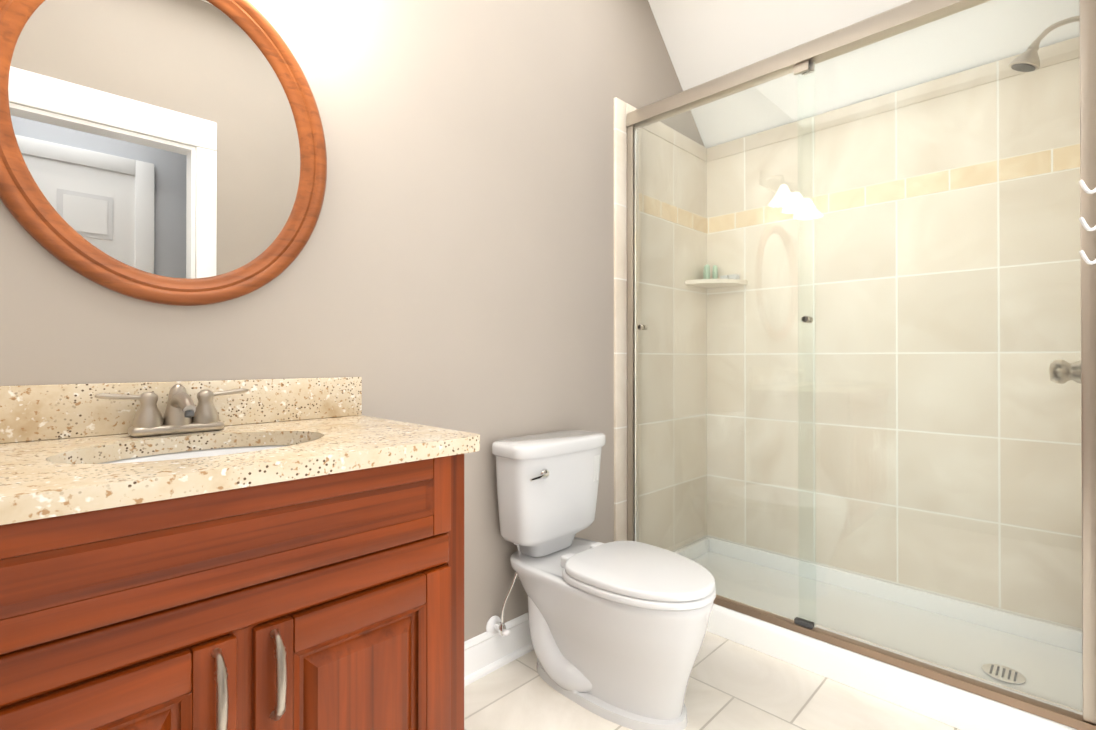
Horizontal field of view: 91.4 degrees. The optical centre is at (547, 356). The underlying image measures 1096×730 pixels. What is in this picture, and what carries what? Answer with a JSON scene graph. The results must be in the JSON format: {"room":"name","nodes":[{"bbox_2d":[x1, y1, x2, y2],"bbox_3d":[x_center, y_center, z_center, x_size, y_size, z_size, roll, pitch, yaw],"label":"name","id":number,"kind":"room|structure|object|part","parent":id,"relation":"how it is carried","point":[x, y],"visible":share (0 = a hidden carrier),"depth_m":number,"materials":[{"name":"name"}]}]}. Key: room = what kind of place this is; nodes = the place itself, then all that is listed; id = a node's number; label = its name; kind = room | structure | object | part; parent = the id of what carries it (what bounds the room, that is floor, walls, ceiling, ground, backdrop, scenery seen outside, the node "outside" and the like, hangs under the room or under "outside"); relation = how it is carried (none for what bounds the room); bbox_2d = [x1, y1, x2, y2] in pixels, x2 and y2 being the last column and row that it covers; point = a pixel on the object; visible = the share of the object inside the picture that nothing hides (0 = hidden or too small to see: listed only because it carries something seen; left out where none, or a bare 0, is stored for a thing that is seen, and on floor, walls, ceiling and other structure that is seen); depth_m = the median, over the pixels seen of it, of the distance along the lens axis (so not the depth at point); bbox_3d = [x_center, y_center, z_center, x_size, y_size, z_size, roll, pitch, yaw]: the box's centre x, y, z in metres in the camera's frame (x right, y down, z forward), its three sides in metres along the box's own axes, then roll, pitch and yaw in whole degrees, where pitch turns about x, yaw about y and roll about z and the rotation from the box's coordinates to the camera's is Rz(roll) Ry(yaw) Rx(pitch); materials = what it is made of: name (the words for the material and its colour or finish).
{"room":"bathroom","nodes":[
{"label":"bathroom","id":0,"kind":"room"},
{"bbox_2d":[0,0,704,641],"bbox_3d":[-0.182,-0.370,1.959,0.100,2.900,3.150,0,0,45],"label":"wall","id":1,"kind":"structure","parent":0,"point":[450,266],"depth_m":1.74,"materials":[{"name":"paint"}]},
{"bbox_2d":[0,0,326,305],"bbox_3d":[-0.833,-0.510,1.207,0.032,0.790,0.665,0,0,45],"label":"mirror","id":2,"kind":"object","parent":1,"relation":"attached to","point":[169,152],"visible":1,"depth_m":1.19,"materials":[{"name":"brown wood"}]},
{"bbox_2d":[0,377,361,443],"bbox_3d":[-0.845,0.111,1.198,0.022,0.108,0.890,0,0,45],"label":"backsplash","id":3,"kind":"structure","parent":1,"relation":"attached to","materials":[{"name":"stone"}]},
{"bbox_2d":[464,613,533,686],"bbox_3d":[-0.123,1.016,1.920,0.030,0.128,1.203,0,0,45],"label":"baseboard","id":4,"kind":"structure","parent":1,"relation":"attached to","point":[485,653],"depth_m":1.85,"materials":[{"name":"white wood"}]},
{"bbox_2d":[614,97,626,540],"bbox_3d":[0.323,-0.030,2.386,0.015,2.225,0.080,0,0,45],"label":"wall tile strip","id":5,"kind":"object","parent":1,"relation":"attached to","point":[620,325],"visible":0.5,"depth_m":2.38,"materials":[{"name":"beige tile"}]},
{"bbox_2d":[627,125,638,541],"bbox_3d":[0.383,-0.042,2.413,0.035,1.980,0.045,0,0,45],"label":"jamb","id":6,"kind":"object","parent":1,"relation":"attached to","point":[630,333],"visible":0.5,"depth_m":2.40,"materials":[{"name":"silver metal"}]},
{"bbox_2d":[627,103,706,161],"bbox_3d":[0.608,-1.104,2.679,0.016,0.075,0.731,0,0,45],"label":"cap","id":7,"kind":"object","parent":1,"relation":"attached to","point":[630,108],"visible":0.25,"depth_m":2.72,"materials":[{"name":"beige tile"}]},
{"bbox_2d":[639,193,706,233],"bbox_3d":[0.608,-0.715,2.679,0.014,0.083,0.733,0,0,45],"label":"tile border","id":8,"kind":"object","parent":1,"relation":"attached to","point":[661,213],"depth_m":2.69,"materials":[{"name":"beige tile"}]},
{"bbox_2d":[639,129,706,217],"bbox_3d":[0.608,-0.949,2.681,0.012,0.385,0.735,0,0,45],"label":"shower wall tile","id":9,"kind":"structure","parent":1,"relation":"attached to","point":[683,183],"depth_m":2.70,"materials":[{"name":"beige tile"}]},
{"bbox_2d":[639,212,706,551],"bbox_3d":[0.608,0.205,2.676,0.012,1.757,0.735,0,0,45],"label":"wall tile","id":10,"kind":"structure","parent":1,"relation":"attached to","point":[699,387],"depth_m":2.69,"materials":[{"name":"beige tile"}]},
{"bbox_2d":[685,279,747,288],"bbox_3d":[0.872,-0.381,2.772,0.229,0.020,0.229,0,0,45],"label":"corner shelf","id":11,"kind":"object","parent":1,"relation":"attached to","point":[726,282],"depth_m":2.73,"materials":[{"name":"stone"}]},
{"bbox_2d":[705,264,709,278],"bbox_3d":[0.840,-0.437,2.819,0.025,0.092,0.036,0,0,45],"label":"bottle","id":12,"kind":"object","parent":11,"relation":"on","point":[707,273],"depth_m":2.81,"materials":[{"name":"green plastic"}]},
{"bbox_2d":[712,265,717,278],"bbox_3d":[0.889,-0.437,2.847,0.025,0.092,0.036,0,0,45],"label":"bottle","id":13,"kind":"object","parent":11,"relation":"on","point":[714,275],"depth_m":2.83,"materials":[{"name":"green plastic"}]},
{"bbox_2d":[729,274,739,279],"bbox_3d":[0.967,-0.407,2.777,0.040,0.030,0.044,0,0,45],"label":"soap box","id":14,"kind":"object","parent":11,"relation":"on","point":[736,276],"depth_m":2.76,"materials":[{"name":"grey"}]},
{"bbox_2d":[626,0,990,126],"bbox_3d":[0.898,-1.070,1.908,1.484,0.070,0.057,0,0,45],"label":"header","id":15,"kind":"object","parent":1,"relation":"attached to","point":[912,14],"visible":0.93,"depth_m":1.86,"materials":[{"name":"silver metal"}]},
{"bbox_2d":[793,61,808,74],"bbox_3d":[0.897,-1.020,1.894,0.050,0.029,0.012,0,0,45],"label":"hanger","id":16,"kind":"object","parent":15,"relation":"attached to","point":[800,68],"visible":1,"depth_m":1.89,"materials":[{"name":"silver metal"}]},
{"bbox_2d":[802,62,814,74],"bbox_3d":[0.923,-1.020,1.899,0.040,0.029,0.012,0,0,45],"label":"hanger","id":17,"kind":"object","parent":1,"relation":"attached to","point":[811,68],"depth_m":1.89,"materials":[{"name":"silver metal"}]},
{"bbox_2d":[635,0,1081,711],"bbox_3d":[0.891,-0.057,1.895,1.410,1.995,0.050,0,0,45],"label":"shower door","id":18,"kind":"object","parent":1,"relation":"attached to","point":[639,130],"visible":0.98,"depth_m":1.79,"materials":[{"name":"clear glass"}]},
{"bbox_3d":[0.407,-0.128,2.354,0.024,0.024,0.022,0,0,45],"label":"knob","id":19,"kind":"part","parent":18,"relation":"part of","materials":[{"name":"silver metal"}]},
{"bbox_3d":[0.659,-0.056,2.125,0.758,1.995,0.006,0,0,45],"label":"glass","id":20,"kind":"part","parent":18,"relation":"part of","materials":[{"name":"clear glass"}]},
{"bbox_3d":[0.909,-0.130,1.888,0.024,0.024,0.022,0,0,45],"label":"knob","id":21,"kind":"part","parent":18,"relation":"part of","materials":[{"name":"silver metal"}]},
{"bbox_3d":[1.153,-0.058,1.667,0.717,1.995,0.006,0,0,45],"label":"glass","id":22,"kind":"part","parent":18,"relation":"part of","materials":[{"name":"clear glass"}]},
{"bbox_2d":[464,631,959,729],"bbox_3d":[0.406,1.103,1.370,1.755,0.050,3.150,0,0,45],"label":"floor","id":23,"kind":"structure","parent":0,"point":[732,685],"depth_m":1.67,"materials":[{"name":"tile"}]},
{"bbox_2d":[0,377,479,729],"bbox_3d":[-0.642,0.566,0.996,0.591,1.019,0.890,0,0,45],"label":"bathroom vanity","id":24,"kind":"object","parent":23,"relation":"on","point":[269,554],"visible":1,"depth_m":0.86,"materials":[{"name":"brown wood"}]},
{"bbox_3d":[-0.603,0.452,0.684,0.020,0.058,0.248,0,0,45],"label":"door rail","id":25,"kind":"part","parent":24,"relation":"part of","materials":[{"name":"brown wood"}]},
{"bbox_3d":[-0.600,0.681,0.681,0.009,0.401,0.248,0,0,45],"label":"door mould","id":26,"kind":"part","parent":24,"relation":"part of","materials":[{"name":"brown wood"}]},
{"bbox_3d":[-0.608,0.681,0.688,0.028,0.379,0.226,0,0,45],"label":"door panel","id":27,"kind":"part","parent":24,"relation":"part of","materials":[{"name":"brown wood"}]},
{"bbox_3d":[-0.478,0.276,0.818,0.009,0.048,0.670,0,0,45],"label":"drawer panel","id":28,"kind":"part","parent":24,"relation":"part of","materials":[{"name":"brown wood"}]},
{"bbox_3d":[-0.474,0.332,0.814,0.020,0.042,0.692,0,0,45],"label":"drawer rail","id":29,"kind":"part","parent":24,"relation":"part of","materials":[{"name":"brown wood"}]},
{"bbox_3d":[-0.474,0.220,0.815,0.020,0.042,0.692,0,0,45],"label":"drawer rail","id":30,"kind":"part","parent":24,"relation":"part of","materials":[{"name":"brown wood"}]},
{"bbox_3d":[-0.472,0.276,0.812,0.009,0.070,0.692,0,0,45],"label":"drawer mould","id":31,"kind":"part","parent":24,"relation":"part of","materials":[{"name":"brown wood"}]},
{"bbox_3d":[-0.474,0.500,0.774,0.040,0.138,0.017,0,0,45],"label":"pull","id":32,"kind":"part","parent":24,"relation":"part of","materials":[{"name":"silver metal"}]},
{"bbox_3d":[-0.469,0.389,0.825,0.012,0.060,0.756,0,0,45],"label":"rail","id":33,"kind":"part","parent":24,"relation":"part of","materials":[{"name":"brown wood"}]},
{"bbox_2d":[0,415,479,524],"bbox_3d":[-0.648,0.180,1.003,0.576,0.032,0.890,0,0,45],"label":"countertop","id":34,"kind":"structure","parent":24,"relation":"on","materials":[{"name":"stone"}]},
{"bbox_2d":[95,384,248,436],"bbox_3d":[-0.764,0.111,1.118,0.139,0.106,0.274,0,0,45],"label":"faucet","id":35,"kind":"object","parent":34,"relation":"on","point":[182,418],"depth_m":1.12,"materials":[{"name":"silver metal"}]},
{"bbox_2d":[98,445,290,463],"bbox_3d":[-0.641,0.279,0.995,0.312,0.166,0.447,0,0,45],"label":"sink","id":36,"kind":"object","parent":34,"relation":"in","point":[178,451],"depth_m":1.09,"materials":[{"name":"white ceramic"}]},
{"bbox_3d":[-0.418,0.500,0.831,0.040,0.138,0.017,0,0,45],"label":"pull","id":37,"kind":"part","parent":24,"relation":"part of","materials":[{"name":"silver metal"}]},
{"bbox_3d":[-0.335,0.682,0.964,0.028,0.379,0.226,0,0,45],"label":"door panel","id":38,"kind":"part","parent":24,"relation":"part of","materials":[{"name":"brown wood"}]},
{"bbox_3d":[-0.330,0.453,0.960,0.020,0.058,0.248,0,0,45],"label":"door rail","id":39,"kind":"part","parent":24,"relation":"part of","materials":[{"name":"brown wood"}]},
{"bbox_3d":[-0.327,0.682,0.956,0.009,0.401,0.248,0,0,45],"label":"door mould","id":40,"kind":"part","parent":24,"relation":"part of","materials":[{"name":"brown wood"}]},
{"bbox_2d":[486,430,715,729],"bbox_3d":[0.193,0.685,1.744,0.726,0.788,0.462,0,0,45],"label":"toilet","id":41,"kind":"object","parent":23,"relation":"on","point":[618,629],"visible":1,"depth_m":1.66,"materials":[{"name":"white ceramic"}]},
{"bbox_3d":[-0.141,0.940,1.820,0.022,0.019,0.032,0,0,45],"label":"supply knob","id":42,"kind":"part","parent":41,"relation":"part of","materials":[{"name":"white plastic"}]},
{"bbox_3d":[-0.028,0.391,1.733,0.017,0.016,0.081,0,0,45],"label":"lever arm","id":43,"kind":"part","parent":41,"relation":"part of"},
{"bbox_3d":[0.012,0.515,1.924,0.184,0.359,0.436,0,0,45],"label":"tank","id":44,"kind":"part","parent":41,"relation":"part of","materials":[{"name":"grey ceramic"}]},
{"bbox_3d":[0.201,0.887,1.735,0.696,0.385,0.368,0,0,45],"label":"bowl","id":45,"kind":"part","parent":41,"relation":"part of","materials":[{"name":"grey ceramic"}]},
{"bbox_3d":[0.290,0.681,1.648,0.453,0.022,0.372,0,0,45],"label":"seat","id":46,"kind":"part","parent":41,"relation":"part of","materials":[{"name":"grey plastic"}]},
{"bbox_3d":[0.293,0.657,1.645,0.441,0.022,0.366,0,0,45],"label":"lid","id":47,"kind":"part","parent":41,"relation":"part of","materials":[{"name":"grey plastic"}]},
{"bbox_2d":[675,536,1082,729],"bbox_3d":[1.132,1.027,2.135,1.486,0.107,0.759,0,0,45],"label":"shower pan","id":48,"kind":"object","parent":23,"relation":"on","point":[955,707],"depth_m":1.95,"materials":[{"name":"white ceramic"}]},
{"bbox_2d":[714,595,1095,729],"bbox_3d":[0.898,0.958,1.899,1.484,0.024,0.057,0,0,45],"label":"track","id":49,"kind":"object","parent":48,"relation":"on","point":[1043,710],"visible":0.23,"depth_m":1.62,"materials":[{"name":"silver metal"}]},
{"bbox_2d":[794,617,813,628],"bbox_3d":[0.901,0.938,1.882,0.060,0.016,0.022,0,0,45],"label":"guide","id":50,"kind":"object","parent":49,"relation":"on","point":[803,622],"visible":1,"depth_m":1.88,"materials":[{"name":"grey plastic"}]},
{"bbox_2d":[1079,0,1095,723],"bbox_3d":[1.413,-0.047,1.394,0.035,1.980,0.045,0,0,45],"label":"jamb","id":51,"kind":"object","parent":49,"relation":"on","point":[1087,10],"visible":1,"depth_m":1.38,"materials":[{"name":"silver metal"}]},
{"bbox_2d":[648,0,1079,147],"bbox_3d":[1.267,-1.418,2.252,1.755,0.800,0.700,0,0,45],"label":"ceiling","id":52,"kind":"structure","parent":0,"point":[706,40],"depth_m":2.37,"materials":[{"name":"paint"}]},
{"bbox_3d":[1.281,-0.374,1.085,0.100,2.900,2.077,0,0,45],"label":"wall","id":53,"kind":"structure","parent":0,"visible":0},
{"bbox_2d":[1079,180,1095,193],"bbox_3d":[1.307,-0.400,1.297,0.027,0.035,0.095,0,0,45],"label":"wall hooks","id":54,"kind":"object","parent":53,"relation":"attached to","point":[1081,182],"depth_m":1.29,"materials":[{"name":"white plastic"}]},
{"bbox_2d":[1079,217,1095,230],"bbox_3d":[1.307,-0.312,1.297,0.027,0.035,0.095,0,0,45],"label":"wall hooks","id":55,"kind":"object","parent":53,"relation":"attached to","point":[1083,221],"depth_m":1.29,"materials":[{"name":"white plastic"}]},
{"bbox_2d":[1079,250,1095,264],"bbox_3d":[1.307,-0.233,1.297,0.027,0.036,0.095,0,0,45],"label":"wall hooks","id":56,"kind":"object","parent":53,"relation":"attached to","point":[1082,253],"depth_m":1.28,"materials":[{"name":"white plastic"}]},
{"bbox_3d":[1.504,-0.368,2.416,1.655,2.900,0.128,0,0,45],"label":"wall","id":57,"kind":"structure","parent":0,"visible":0},
{"bbox_2d":[707,144,1079,233],"bbox_3d":[1.403,-0.716,2.417,1.488,0.083,0.014,0,0,45],"label":"tile border","id":58,"kind":"object","parent":57,"relation":"attached to","point":[957,180],"depth_m":2.26,"materials":[{"name":"beige tile"}]},
{"bbox_2d":[707,57,1079,217],"bbox_3d":[1.404,-0.950,2.419,1.512,0.385,0.012,0,0,45],"label":"wall tile","id":59,"kind":"structure","parent":57,"relation":"attached to","point":[905,164],"depth_m":2.26,"materials":[{"name":"beige tile"}]},
{"bbox_2d":[707,36,1079,161],"bbox_3d":[1.403,-1.105,2.418,1.488,0.075,0.016,0,0,45],"label":"tile trim","id":60,"kind":"object","parent":57,"relation":"attached to","point":[967,80],"depth_m":2.29,"materials":[{"name":"beige tile"}]},
{"bbox_2d":[707,167,1081,630],"bbox_3d":[1.404,0.204,2.414,1.512,1.757,0.012,0,0,45],"label":"wall tiles","id":61,"kind":"structure","parent":57,"relation":"attached to","point":[989,467],"depth_m":2.26,"materials":[{"name":"beige tile"}]},
{"bbox_3d":[1.689,-0.371,1.599,0.043,2.900,0.772,0,0,45],"label":"wall","id":62,"kind":"structure","parent":0,"visible":0},
{"bbox_3d":[1.674,-0.954,1.626,0.012,0.385,0.735,0,0,45],"label":"tiled wall","id":63,"kind":"structure","parent":62,"relation":"attached to","visible":0},
{"bbox_2d":[1009,16,1079,71],"bbox_3d":[1.610,-1.003,1.715,0.201,0.136,0.080,0,0,45],"label":"shower head","id":64,"kind":"object","parent":63,"relation":"attached to","point":[1032,65],"depth_m":1.73},
{"bbox_3d":[1.632,-1.040,1.693,0.138,0.050,0.016,0,0,45],"label":"arm","id":65,"kind":"part","parent":64,"relation":"part of"},
{"bbox_3d":[1.674,0.200,1.621,0.012,1.757,0.735,0,0,45],"label":"tiled wall","id":66,"kind":"structure","parent":62,"relation":"attached to","visible":0},
{"bbox_2d":[1049,360,1080,383],"bbox_3d":[1.643,0.049,1.677,0.108,0.170,0.170,0,0,45],"label":"shower valve","id":67,"kind":"object","parent":66,"relation":"attached to","point":[1054,374],"depth_m":1.67,"materials":[{"name":"silver metal"}]}
]}

